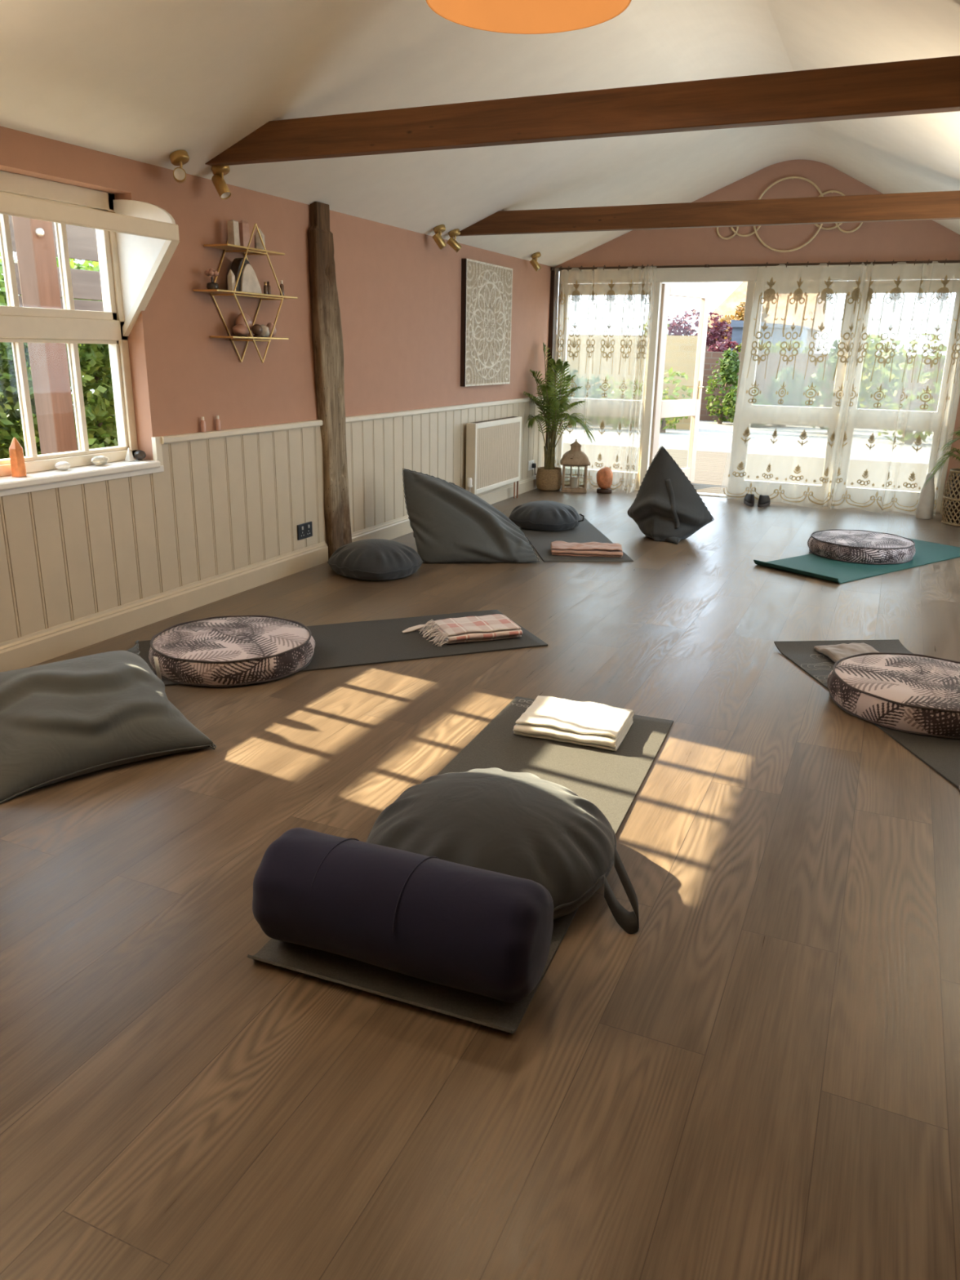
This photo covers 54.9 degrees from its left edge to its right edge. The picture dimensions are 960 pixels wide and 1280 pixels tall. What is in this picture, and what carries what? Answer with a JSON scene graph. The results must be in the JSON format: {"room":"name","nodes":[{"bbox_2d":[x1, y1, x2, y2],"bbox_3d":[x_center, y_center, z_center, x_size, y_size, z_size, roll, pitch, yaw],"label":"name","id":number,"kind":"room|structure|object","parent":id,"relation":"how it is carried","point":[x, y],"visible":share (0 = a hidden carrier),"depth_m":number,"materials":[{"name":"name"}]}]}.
{"room":"exercise studio","nodes":[
{"label":"exercise studio","id":0,"kind":"room"},
{"bbox_2d":[0,126,554,460],"bbox_3d":[-1.644,-1.133,4.363,0.190,2.090,11.300,8,19,22],"label":"wall","id":1,"kind":"structure","parent":0,"point":[399,294],"depth_m":5.14,"materials":[{"name":"pink paint"}]},
{"bbox_2d":[0,170,179,496],"bbox_3d":[-1.763,-1.230,3.731,0.428,1.220,1.230,8,19,22],"label":"window","id":2,"kind":"structure","parent":1,"relation":"in","point":[137,241],"depth_m":4.01,"materials":[{"name":"beige paint"}]},
{"bbox_2d":[8,437,26,476],"bbox_3d":[-1.896,-0.749,3.780,0.058,0.155,0.060,8,19,22],"label":"crystal","id":3,"kind":"object","parent":2,"relation":"on","point":[18,468],"visible":1,"depth_m":3.76},
{"bbox_2d":[54,461,70,470],"bbox_3d":[-1.809,-0.755,4.000,0.055,0.036,0.067,8,19,22],"label":"pebble","id":4,"kind":"object","parent":2,"relation":"on","point":[63,465],"visible":1,"depth_m":3.98,"materials":[{"name":"white stone"}]},
{"bbox_2d":[0,192,179,336],"bbox_3d":[-1.729,-1.508,3.629,0.363,0.578,1.210,8,19,22],"label":"sash","id":5,"kind":"object","parent":2,"relation":"attached to","point":[137,241],"depth_m":3.99,"materials":[{"name":"beige paint"}]},
{"bbox_2d":[90,455,109,465],"bbox_3d":[-1.723,-0.813,4.181,0.062,0.042,0.098,8,19,22],"label":"stone","id":6,"kind":"object","parent":2,"relation":"on","point":[100,460],"visible":1,"depth_m":4.16,"materials":[{"name":"white stone"}]},
{"bbox_2d":[124,448,134,461],"bbox_3d":[-1.652,-0.874,4.349,0.035,0.060,0.035,8,19,22],"label":"crystal","id":7,"kind":"object","parent":2,"relation":"on","point":[129,457],"visible":1,"depth_m":4.34},
{"bbox_2d":[133,450,146,460],"bbox_3d":[-1.617,-0.879,4.389,0.060,0.047,0.052,8,19,22],"label":"stone","id":8,"kind":"object","parent":2,"relation":"on","point":[139,455],"visible":1,"depth_m":4.37,"materials":[{"name":"black stone"}]},
{"bbox_2d":[193,222,297,363],"bbox_3d":[-1.194,-1.780,4.758,0.146,0.671,0.670,8,19,22],"label":"wall shelf","id":9,"kind":"object","parent":1,"relation":"attached to","point":[229,247],"visible":0.93,"depth_m":4.68,"materials":[{"name":"gold metal"}]},
{"bbox_2d":[204,268,218,289],"bbox_3d":[-1.306,-1.759,4.501,0.072,0.099,0.065,8,19,22],"label":"flower ornament","id":10,"kind":"object","parent":9,"relation":"on","point":[211,272],"visible":0.94,"depth_m":4.49,"materials":[{"name":"stone"}]},
{"bbox_2d":[226,269,235,291],"bbox_3d":[-1.231,-1.780,4.569,0.042,0.100,0.043,8,19,22],"label":"tower","id":11,"kind":"object","parent":9,"relation":"on","point":[231,282],"visible":0.81,"depth_m":4.56,"materials":[{"name":"stone"}]},
{"bbox_2d":[226,219,239,245],"bbox_3d":[-1.227,-2.023,4.596,0.044,0.125,0.044,8,19,22],"label":"tower","id":12,"kind":"object","parent":9,"relation":"on","point":[233,238],"visible":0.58,"depth_m":4.58,"materials":[{"name":"stone"}]},
{"bbox_2d":[232,324,248,336],"bbox_3d":[-1.221,-1.583,4.716,0.080,0.062,0.096,8,19,22],"label":"stone","id":13,"kind":"object","parent":9,"relation":"on","point":[239,330],"visible":0.96,"depth_m":4.69,"materials":[{"name":"stone"}]},
{"bbox_2d":[235,312,252,337],"bbox_3d":[-1.228,-1.639,4.797,0.075,0.121,0.105,8,19,22],"label":"chunk","id":14,"kind":"object","parent":9,"relation":"on","point":[239,320],"visible":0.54,"depth_m":4.76,"materials":[{"name":"stone"}]},
{"bbox_2d":[238,220,250,247],"bbox_3d":[-1.199,-2.054,4.679,0.066,0.135,0.063,8,19,22],"label":"wedge","id":15,"kind":"object","parent":9,"relation":"on","point":[244,236],"visible":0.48,"depth_m":4.65,"materials":[{"name":"stone"}]},
{"bbox_2d":[230,257,262,293],"bbox_3d":[-1.201,-1.859,4.713,0.064,0.165,0.199,8,19,22],"label":"slab","id":16,"kind":"object","parent":9,"relation":"on","point":[248,282],"visible":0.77,"depth_m":4.67,"materials":[{"name":"stone"}]},
{"bbox_2d":[251,324,262,337],"bbox_3d":[-1.163,-1.614,4.817,0.056,0.064,0.056,8,19,22],"label":"glass ball","id":17,"kind":"object","parent":9,"relation":"on","point":[256,329],"visible":0.98,"depth_m":4.80,"materials":[{"name":"brown glass"}]},
{"bbox_2d":[253,228,265,249],"bbox_3d":[-1.144,-2.072,4.780,0.056,0.110,0.054,8,19,22],"label":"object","id":18,"kind":"object","parent":9,"relation":"on","point":[258,244],"visible":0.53,"depth_m":4.77,"materials":[{"name":"stone"}]},
{"bbox_2d":[260,324,269,337],"bbox_3d":[-1.148,-1.639,4.895,0.062,0.065,0.071,8,19,22],"label":"stone","id":19,"kind":"object","parent":9,"relation":"on","point":[265,333],"visible":0.67,"depth_m":4.88,"materials":[{"name":"stone"}]},
{"bbox_2d":[266,322,276,337],"bbox_3d":[-1.125,-1.667,4.965,0.053,0.077,0.068,8,19,22],"label":"stone","id":20,"kind":"object","parent":9,"relation":"on","point":[270,325],"visible":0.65,"depth_m":4.95,"materials":[{"name":"stone"}]},
{"bbox_2d":[0,475,537,672],"bbox_3d":[-1.596,-0.157,4.531,0.036,0.130,11.110,8,19,22],"label":"baseboard","id":21,"kind":"structure","parent":1,"relation":"attached to","point":[37,647],"depth_m":4.64,"materials":[{"name":"beige wood"}]},
{"bbox_2d":[0,400,546,643],"bbox_3d":[-1.601,-0.507,4.426,0.022,0.860,11.110,8,19,22],"label":"wainscoting","id":22,"kind":"structure","parent":1,"relation":"attached to","point":[219,505],"depth_m":4.75,"materials":[{"name":"beige wood"}]},
{"bbox_2d":[297,521,312,540],"bbox_3d":[-1.062,-0.664,5.610,0.014,0.092,0.150,8,19,22],"label":"wall socket","id":23,"kind":"object","parent":1,"relation":"attached to","point":[304,531],"visible":1,"depth_m":5.60,"materials":[{"name":"black plastic"}]},
{"bbox_2d":[151,395,543,465],"bbox_3d":[-0.435,-1.613,6.780,0.040,0.159,5.458,8,19,22],"label":"trim","id":24,"kind":"structure","parent":1,"relation":"attached to","point":[157,442],"depth_m":5.29,"materials":[{"name":"beige paint"}]},
{"bbox_2d":[200,417,205,432],"bbox_3d":[-1.399,-1.089,4.664,0.024,0.075,0.024,8,19,22],"label":"bottle","id":25,"kind":"object","parent":24,"relation":"on","point":[202,422],"visible":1,"depth_m":4.66,"materials":[{"name":"pink glass"}]},
{"bbox_2d":[460,258,512,386],"bbox_3d":[0.061,-2.591,7.611,0.045,0.945,0.940,8,19,22],"label":"carved wall panel","id":26,"kind":"object","parent":1,"relation":"attached to","point":[486,288],"visible":1,"depth_m":7.53,"materials":[{"name":"beige wood"}]},
{"bbox_2d":[465,416,521,498],"bbox_3d":[0.120,-1.522,7.960,0.088,0.737,1.099,8,19,22],"label":"radiator","id":27,"kind":"object","parent":1,"relation":"attached to","point":[493,446],"visible":0.95,"depth_m":7.82,"materials":[{"name":"beige metal"}]},
{"bbox_2d":[472,416,518,422],"bbox_3d":[0.135,-1.879,7.872,0.055,0.002,0.915,8,19,22],"label":"grille","id":28,"kind":"object","parent":27,"relation":"attached to","point":[513,419],"depth_m":7.94,"materials":[{"name":"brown metal"}]},
{"bbox_2d":[546,270,559,448],"bbox_3d":[0.702,-2.573,9.132,0.053,2.060,0.090,8,19,22],"label":"trim","id":29,"kind":"structure","parent":1,"relation":"attached to","point":[554,273],"depth_m":8.93,"materials":[{"name":"brown wood"}]},
{"bbox_2d":[0,485,959,1279],"bbox_3d":[0.328,0.212,3.814,4.580,0.080,11.220,8,19,22],"label":"floor","id":30,"kind":"structure","parent":0,"point":[759,1079],"depth_m":1.96,"materials":[{"name":"brown wood"}]},
{"bbox_2d":[0,640,216,804],"bbox_3d":[-1.374,0.208,3.126,0.748,0.283,0.717,-12,21,-35],"label":"bean bag","id":31,"kind":"object","parent":30,"relation":"on","point":[60,721],"visible":1,"depth_m":2.96,"materials":[{"name":"grey fabric"}]},
{"bbox_2d":[307,201,351,560],"bbox_3d":[-0.907,-1.518,5.641,0.081,2.085,0.324,8,19,22],"label":"timber post","id":32,"kind":"object","parent":30,"relation":"on","point":[327,338],"visible":0.98,"depth_m":5.56,"materials":[{"name":"brown wood"}]},
{"bbox_2d":[134,609,547,685],"bbox_3d":[-0.629,0.017,4.236,1.780,0.007,0.630,-6,19,-21],"label":"yoga mat","id":33,"kind":"object","parent":30,"relation":"on","point":[340,645],"visible":0.4,"depth_m":4.24,"materials":[{"name":"black plastic"}]},
{"bbox_2d":[148,615,315,687],"bbox_3d":[-1.058,0.032,3.952,0.687,0.120,0.685,1,17,1],"label":"floor cushion","id":34,"kind":"object","parent":33,"relation":"on","point":[224,651],"visible":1,"depth_m":3.78,"materials":[{"name":"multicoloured fabric"}]},
{"bbox_2d":[402,613,523,646],"bbox_3d":[-0.087,-0.053,4.374,0.526,0.059,0.320,-5,19,-19],"label":"folded throw","id":35,"kind":"object","parent":33,"relation":"on","point":[496,626],"visible":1,"depth_m":4.32,"materials":[{"name":"pink fabric"}]},
{"bbox_2d":[327,538,422,580],"bbox_3d":[-0.628,-0.504,5.573,0.532,0.198,0.525,8,19,22],"label":"floor cushion","id":36,"kind":"object","parent":30,"relation":"on","point":[370,559],"visible":1,"depth_m":5.40,"materials":[{"name":"grey fabric"}]},
{"bbox_2d":[247,696,673,1033],"bbox_3d":[0.102,0.498,2.719,0.615,0.024,1.789,8,19,20],"label":"yoga mat","id":37,"kind":"object","parent":30,"relation":"on","point":[611,780],"visible":0.4,"depth_m":2.87,"materials":[{"name":"grey plastic"}]},
{"bbox_2d":[252,827,553,1002],"bbox_3d":[-0.172,0.586,2.016,0.657,0.246,0.252,8,19,20],"label":"bolster","id":38,"kind":"object","parent":37,"relation":"on","point":[433,919],"visible":1,"depth_m":1.91,"materials":[{"name":"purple fabric"}]},
{"bbox_2d":[512,695,633,751],"bbox_3d":[0.338,0.291,3.304,0.374,0.064,0.297,8,19,20],"label":"folded blanket","id":39,"kind":"object","parent":37,"relation":"on","point":[588,723],"visible":1,"depth_m":3.24,"materials":[{"name":"white fabric"}]},
{"bbox_2d":[402,468,539,563],"bbox_3d":[-0.062,-0.807,5.991,0.874,0.547,0.467,-1,18,-5],"label":"bean bag","id":40,"kind":"object","parent":30,"relation":"on","point":[449,523],"visible":0.99,"depth_m":5.90,"materials":[{"name":"grey fabric"}]},
{"bbox_2d":[365,767,639,933],"bbox_3d":[0.085,0.500,2.387,0.743,0.221,0.622,8,19,22],"label":"cushion","id":41,"kind":"object","parent":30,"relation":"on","point":[526,825],"visible":0.78,"depth_m":2.27,"materials":[{"name":"grey fabric"}]},
{"bbox_2d":[536,466,562,491],"bbox_3d":[0.676,-1.577,9.043,0.254,0.212,0.254,17,23,41],"label":"plant pot","id":42,"kind":"object","parent":30,"relation":"on","point":[548,480],"visible":0.98,"depth_m":8.95,"materials":[{"name":"wicker"}]},
{"bbox_2d":[523,342,595,469],"bbox_3d":[0.775,-2.164,8.671,0.609,1.200,0.692,8,19,22],"label":"palm plant","id":43,"kind":"object","parent":42,"relation":"in","point":[550,389],"visible":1,"depth_m":8.71,"materials":[{"name":"plant"}]},
{"bbox_2d":[560,439,591,493],"bbox_3d":[0.922,-1.697,8.961,0.290,0.498,0.290,2,17,3],"label":"lantern","id":44,"kind":"object","parent":30,"relation":"on","point":[575,457],"visible":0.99,"depth_m":8.87,"materials":[{"name":"brown wood"}]},
{"bbox_2d":[519,515,633,561],"bbox_3d":[0.627,-0.774,6.824,0.590,0.007,1.750,-1,18,-5],"label":"yoga mat","id":45,"kind":"object","parent":30,"relation":"on","point":[584,532],"visible":0.48,"depth_m":6.66,"materials":[{"name":"grey plastic"}]},
{"bbox_2d":[508,500,584,530],"bbox_3d":[0.532,-0.972,7.122,0.611,0.190,0.544,8,19,22],"label":"pouf","id":46,"kind":"object","parent":45,"relation":"on","point":[540,515],"visible":0.96,"depth_m":6.96,"materials":[{"name":"grey fabric"}]},
{"bbox_2d":[550,541,622,557],"bbox_3d":[0.715,-0.613,6.198,0.483,0.068,0.233,2,17,3],"label":"folded throw","id":47,"kind":"object","parent":45,"relation":"on","point":[557,548],"visible":1,"depth_m":6.12,"materials":[{"name":"fabric"}]},
{"bbox_2d":[596,466,613,493],"bbox_3d":[1.204,-1.549,8.923,0.162,0.248,0.149,8,19,22],"label":"salt lamp","id":48,"kind":"object","parent":30,"relation":"on","point":[604,475],"visible":1,"depth_m":8.87,"materials":[{"name":"orange stone"}]},
{"bbox_2d":[627,445,714,544],"bbox_3d":[1.369,-1.070,6.725,0.433,0.658,0.550,-8,20,-27],"label":"bean bag","id":49,"kind":"object","parent":30,"relation":"on","point":[666,506],"visible":1,"depth_m":6.67,"materials":[{"name":"grey fabric"}]},
{"bbox_2d":[743,493,754,506],"bbox_3d":[2.461,-1.294,8.416,0.090,0.109,0.287,4,18,9],"label":"shoe","id":50,"kind":"object","parent":30,"relation":"on","point":[748,500],"visible":1,"depth_m":8.31,"materials":[{"name":"brown rubber"}]},
{"bbox_2d":[757,494,770,506],"bbox_3d":[2.572,-1.274,8.359,0.090,0.109,0.287,11,20,28],"label":"shoe","id":51,"kind":"object","parent":30,"relation":"on","point":[763,500],"visible":1,"depth_m":8.27,"materials":[{"name":"brown rubber"}]},
{"bbox_2d":[753,537,959,583],"bbox_3d":[2.658,-0.570,6.239,1.765,0.038,0.610,-12,21,-35],"label":"yoga mat","id":52,"kind":"object","parent":30,"relation":"on","point":[811,565],"visible":0.71,"depth_m":5.99,"materials":[{"name":"teal plastic"}]},
{"bbox_2d":[807,528,915,564],"bbox_3d":[2.615,-0.648,6.324,0.685,0.120,0.686,-1,18,-6],"label":"floor cushion","id":53,"kind":"object","parent":52,"relation":"on","point":[858,546],"visible":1,"depth_m":6.12,"materials":[{"name":"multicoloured fabric"}]},
{"bbox_2d":[773,639,959,790],"bbox_3d":[1.756,0.282,3.486,0.621,0.031,1.776,-1,18,-6],"label":"yoga mat","id":54,"kind":"object","parent":30,"relation":"on","point":[940,754],"visible":0.27,"depth_m":3.80,"materials":[{"name":"black plastic"}]},
{"bbox_2d":[813,643,879,662],"bbox_3d":[1.684,0.099,4.029,0.248,0.046,0.509,-1,18,-6],"label":"folded blanket","id":55,"kind":"object","parent":54,"relation":"on","point":[835,652],"visible":0.35,"depth_m":4.15,"materials":[{"name":"beige fabric"}]},
{"bbox_2d":[826,652,959,738],"bbox_3d":[1.714,0.196,3.586,0.686,0.120,0.685,-7,19,-24],"label":"floor cushion","id":56,"kind":"object","parent":54,"relation":"on","point":[917,694],"visible":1,"depth_m":3.46,"materials":[{"name":"multicoloured fabric"}]},
{"bbox_2d":[915,473,934,519],"bbox_3d":[3.781,-1.218,7.804,0.132,0.376,0.132,8,19,22],"label":"ceramic vase","id":57,"kind":"object","parent":30,"relation":"on","point":[925,507],"visible":0.91,"depth_m":7.77,"materials":[{"name":"ceramic"}]},
{"bbox_2d":[941,467,959,526],"bbox_3d":[3.978,-1.160,7.524,0.373,0.440,0.373,0,17,-3],"label":"basket planter","id":58,"kind":"object","parent":30,"relation":"on","point":[950,513],"visible":1,"depth_m":7.48,"materials":[{"name":"wicker"}]},
{"bbox_2d":[923,426,959,488],"bbox_3d":[3.950,-1.486,7.436,0.566,0.565,0.489,-7,19,-24],"label":"leafy plant","id":59,"kind":"object","parent":58,"relation":"in","point":[938,464],"visible":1,"depth_m":7.45,"materials":[{"name":"plant"}]},
{"bbox_2d":[0,0,959,266],"bbox_3d":[0.378,-2.105,3.082,4.600,1.258,11.460,8,19,22],"label":"ceiling","id":60,"kind":"structure","parent":0,"point":[143,81],"depth_m":4.29,"materials":[{"name":"white paint"}]},
{"bbox_2d":[168,150,189,183],"bbox_3d":[-1.350,-2.129,4.155,0.086,0.131,0.104,-4,18,-17],"label":"spotlight","id":61,"kind":"object","parent":60,"relation":"attached to","point":[179,157],"visible":1,"depth_m":4.13,"materials":[{"name":"gold metal"}]},
{"bbox_2d":[432,224,446,249],"bbox_3d":[-0.284,-2.821,6.466,0.097,0.161,0.085,8,19,22],"label":"spotlight","id":62,"kind":"object","parent":60,"relation":"attached to","point":[441,228],"visible":1,"depth_m":6.45,"materials":[{"name":"gold metal"}]},
{"bbox_2d":[446,228,462,252],"bbox_3d":[-0.185,-2.887,6.677,0.106,0.157,0.091,8,19,22],"label":"spotlight","id":63,"kind":"object","parent":60,"relation":"attached to","point":[451,242],"visible":1,"depth_m":6.66,"materials":[{"name":"gold metal"}]},
{"bbox_2d":[425,0,631,34],"bbox_3d":[0.137,-2.067,2.428,0.565,0.665,0.565,8,19,22],"label":"pendant lamp","id":64,"kind":"object","parent":60,"relation":"hanging from","point":[503,16],"visible":1,"depth_m":2.75,"materials":[{"name":"orange"}]},
{"bbox_2d":[529,252,541,271],"bbox_3d":[0.491,-3.331,8.135,0.104,0.160,0.084,8,19,22],"label":"spotlight","id":65,"kind":"object","parent":60,"relation":"attached to","point":[534,263],"visible":1,"depth_m":8.12,"materials":[{"name":"gold metal"}]},
{"bbox_2d":[205,55,959,166],"bbox_3d":[0.399,-2.061,3.630,3.682,0.154,0.070,8,19,22],"label":"ceiling beam","id":66,"kind":"structure","parent":60,"relation":"attached to","point":[924,86],"depth_m":3.53,"materials":[{"name":"brown wood"}]},
{"bbox_2d":[211,165,231,199],"bbox_3d":[-1.237,-2.192,4.411,0.100,0.161,0.084,8,19,22],"label":"spotlight","id":67,"kind":"object","parent":66,"relation":"attached to","point":[219,171],"visible":0.95,"depth_m":4.39,"materials":[{"name":"gold metal"}]},
{"bbox_2d":[458,191,959,235],"bbox_3d":[1.510,-2.782,6.039,3.735,0.147,0.070,8,19,22],"label":"ceiling beam","id":68,"kind":"structure","parent":60,"relation":"attached to","point":[945,205],"depth_m":5.96,"materials":[{"name":"brown wood"}]},
{"bbox_2d":[554,160,959,495],"bbox_3d":[2.644,-2.723,8.317,4.390,2.900,0.140,8,19,22],"label":"wall","id":69,"kind":"structure","parent":0,"point":[913,240],"depth_m":7.95,"materials":[{"name":"pink paint"}]},
{"bbox_2d":[556,283,653,488],"bbox_3d":[1.207,-2.469,9.039,0.870,1.906,0.050,8,19,22],"label":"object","id":70,"kind":"structure","parent":69,"relation":"in","point":[593,407],"depth_m":9.04,"materials":[{"name":"beige paint"}]},
{"bbox_2d":[649,283,711,482],"bbox_3d":[1.985,-2.485,9.136,0.103,1.906,0.810,17,24,42],"label":"door","id":71,"kind":"structure","parent":69,"relation":"in","point":[682,407],"depth_m":9.10,"materials":[{"name":"beige paint"}]},
{"bbox_2d":[551,260,959,270],"bbox_3d":[2.372,-3.284,8.104,3.678,0.024,0.133,8,19,22],"label":"curtain rod","id":72,"kind":"object","parent":69,"relation":"attached to","point":[930,261],"visible":1,"depth_m":8.01,"materials":[{"name":"brown metal"}]},
{"bbox_2d":[555,264,653,493],"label":"sheer curtain","id":73,"kind":"object","parent":72,"relation":"hanging from","point":[611,295],"visible":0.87,"depth_m":8.73,"materials":[{"name":"white fabric"}]},
{"bbox_2d":[723,258,959,515],"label":"sheer curtain","id":74,"kind":"object","parent":72,"relation":"hanging from","point":[827,294],"visible":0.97,"depth_m":7.92,"materials":[{"name":"white fabric"}]},
{"bbox_2d":[555,262,959,513],"bbox_3d":[2.417,-2.337,8.520,3.615,2.075,0.135,8,19,22],"label":"trim","id":75,"kind":"structure","parent":69,"relation":"attached to","point":[939,271],"depth_m":8.31,"materials":[{"name":"beige paint"}]},
{"bbox_2d":[716,222,862,252],"bbox_3d":[2.651,-3.469,7.982,1.198,0.215,0.041,8,19,22],"label":"wall sculpture","id":76,"kind":"object","parent":69,"relation":"attached to","point":[820,227],"depth_m":8.00,"materials":[{"name":"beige metal"}]},
{"bbox_2d":[734,280,856,502],"bbox_3d":[2.831,-2.226,8.359,0.845,1.906,0.050,8,19,22],"label":"door","id":77,"kind":"structure","parent":69,"relation":"in","point":[752,414],"depth_m":8.38,"materials":[{"name":"beige paint"}]},
{"bbox_2d":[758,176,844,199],"bbox_3d":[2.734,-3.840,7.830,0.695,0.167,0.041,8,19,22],"label":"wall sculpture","id":78,"kind":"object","parent":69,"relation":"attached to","point":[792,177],"depth_m":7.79,"materials":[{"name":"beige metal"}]},
{"bbox_2d":[835,279,959,510],"bbox_3d":[3.638,-2.106,8.022,0.800,1.906,0.050,8,19,22],"label":"door","id":79,"kind":"structure","parent":69,"relation":"in","point":[931,421],"depth_m":8.03,"materials":[{"name":"beige paint"}]},
{"label":"outside","id":80,"kind":"structure","parent":0,"visible":0},
{"bbox_2d":[563,420,933,463],"bbox_3d":[14.901,-7.574,30.296,30.000,0.400,50.900,8,19,22],"label":"ground","id":81,"kind":"structure","parent":80,"point":[713,436],"depth_m":15.66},
{"bbox_2d":[564,356,607,428],"bbox_3d":[1.636,-4.758,17.695,1.773,1.446,0.857,8,19,22],"label":"shrub","id":82,"kind":"object","parent":81,"relation":"on","point":[578,381],"visible":0.23,"depth_m":17.39,"materials":[{"name":"green plant"}]},
{"bbox_2d":[555,334,697,430],"bbox_3d":[1.688,-5.265,18.657,5.380,1.720,0.400,8,19,22],"label":"wall","id":83,"kind":"structure","parent":81,"relation":"on","point":[681,350],"depth_m":17.86,"materials":[{"name":"stone"}]},
{"bbox_2d":[586,367,693,432],"bbox_3d":[2.995,-4.431,17.062,2.084,1.209,0.647,8,19,22],"label":"shrub","id":84,"kind":"object","parent":81,"relation":"on","point":[664,421],"visible":0.45,"depth_m":17.00,"materials":[{"name":"green plant"}]},
{"bbox_2d":[667,309,732,351],"bbox_3d":[5.396,-6.998,23.149,2.544,2.515,1.241,8,19,22],"label":"tree","id":85,"kind":"object","parent":81,"relation":"on","point":[717,331],"visible":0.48,"depth_m":22.70,"materials":[{"name":"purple plant"}]},
{"bbox_2d":[704,347,739,423],"bbox_3d":[5.068,-5.293,19.244,0.750,1.545,0.697,8,19,22],"label":"shrub","id":86,"kind":"object","parent":81,"relation":"on","point":[729,366],"visible":0.9,"depth_m":19.11,"materials":[{"name":"green plant"}]},
{"bbox_2d":[706,338,741,351],"bbox_3d":[5.431,-5.829,20.639,0.722,1.735,0.622,-2,18,-9],"label":"shrub","id":87,"kind":"object","parent":81,"relation":"on","point":[726,343],"visible":0.44,"depth_m":20.34,"materials":[{"name":"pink plant"}]},
{"bbox_2d":[715,302,769,343],"bbox_3d":[6.604,-7.313,23.760,1.451,2.756,1.047,8,19,22],"label":"tree","id":88,"kind":"object","parent":81,"relation":"on","point":[740,312],"visible":0.23,"depth_m":23.28,"materials":[{"name":"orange plant"}]},
{"bbox_2d":[721,385,773,427],"bbox_3d":[5.438,-4.756,18.743,1.064,0.888,0.781,8,19,22],"label":"shrub","id":89,"kind":"object","parent":81,"relation":"on","point":[728,410],"visible":0.38,"depth_m":18.71,"materials":[{"name":"green plant"}]},
{"bbox_2d":[705,280,825,353],"bbox_3d":[8.287,-9.087,26.896,3.000,4.300,4.400,8,19,22],"label":"outbuilding","id":90,"kind":"structure","parent":81,"relation":"on","point":[738,295],"depth_m":25.23,"materials":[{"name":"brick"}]},
{"bbox_2d":[730,320,809,353],"bbox_3d":[6.587,-6.210,21.243,1.560,2.140,1.400,8,19,22],"label":"garden shed","id":91,"kind":"object","parent":81,"relation":"on","point":[737,326],"visible":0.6,"depth_m":20.44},
{"bbox_2d":[764,365,805,426],"bbox_3d":[6.130,-4.924,18.758,0.994,1.244,0.690,8,19,22],"label":"shrub","id":92,"kind":"object","parent":81,"relation":"on","point":[798,394],"visible":0.45,"depth_m":18.57,"materials":[{"name":"green plant"}]},
{"bbox_2d":[699,351,944,422],"bbox_3d":[6.760,-5.296,19.497,14.000,1.450,0.400,8,19,22],"label":"wall","id":93,"kind":"structure","parent":81,"relation":"on","point":[710,357],"depth_m":19.24,"materials":[{"name":"red brick"}]},
{"bbox_2d":[733,340,809,353],"bbox_3d":[6.314,-6.257,19.981,1.630,0.458,0.501,8,19,22],"label":"shrub","id":94,"kind":"object","parent":93,"relation":"on","point":[776,348],"visible":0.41,"depth_m":19.86,"materials":[{"name":"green plant"}]},
{"bbox_2d":[800,338,875,434],"bbox_3d":[6.597,-4.707,16.998,1.249,1.828,1.030,8,19,22],"label":"shrub","id":95,"kind":"object","parent":81,"relation":"on","point":[833,359],"visible":0.3,"depth_m":16.90,"materials":[{"name":"green plant"}]},
{"bbox_2d":[857,331,948,444],"bbox_3d":[7.588,-4.263,15.337,3.118,2.054,1.510,8,19,22],"label":"shrub","id":96,"kind":"object","parent":81,"relation":"on","point":[896,376],"visible":0.48,"depth_m":15.47,"materials":[{"name":"green plant"}]},
{"bbox_3d":[4.031,-1.781,10.438,8.100,0.080,4.230,8,19,22],"label":"deck","id":97,"kind":"object","parent":81,"relation":"on","visible":0},
{"bbox_2d":[562,443,928,494],"bbox_3d":[4.033,-1.829,10.424,8.100,0.020,4.192,8,19,22],"label":"deck boards","id":98,"kind":"object","parent":97,"relation":"on","point":[712,468],"depth_m":11.18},
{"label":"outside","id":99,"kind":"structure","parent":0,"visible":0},
{"bbox_3d":[-7.363,-0.077,5.167,10.570,0.400,15.100,8,19,22],"label":"ground","id":100,"kind":"structure","parent":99,"visible":0},
{"bbox_2d":[11,215,77,454],"bbox_3d":[-2.462,-1.433,5.338,0.166,2.250,0.150,8,19,22],"label":"timber post","id":101,"kind":"object","parent":100,"relation":"on","point":[34,242],"visible":0.48,"depth_m":5.22,"materials":[{"name":"brown wood"}]},
{"bbox_2d":[8,215,103,311],"bbox_3d":[-2.202,-1.846,6.837,0.179,2.150,2.849,9,19,24],"label":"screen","id":102,"kind":"object","parent":100,"relation":"on","point":[82,241],"visible":0.02,"depth_m":5.82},
{"bbox_2d":[0,250,118,458],"bbox_3d":[-3.241,-1.987,7.363,1.269,2.162,4.426,8,19,22],"label":"hedge","id":103,"kind":"object","parent":100,"relation":"on","point":[94,358],"visible":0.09,"depth_m":7.02,"materials":[{"name":"green plant"}]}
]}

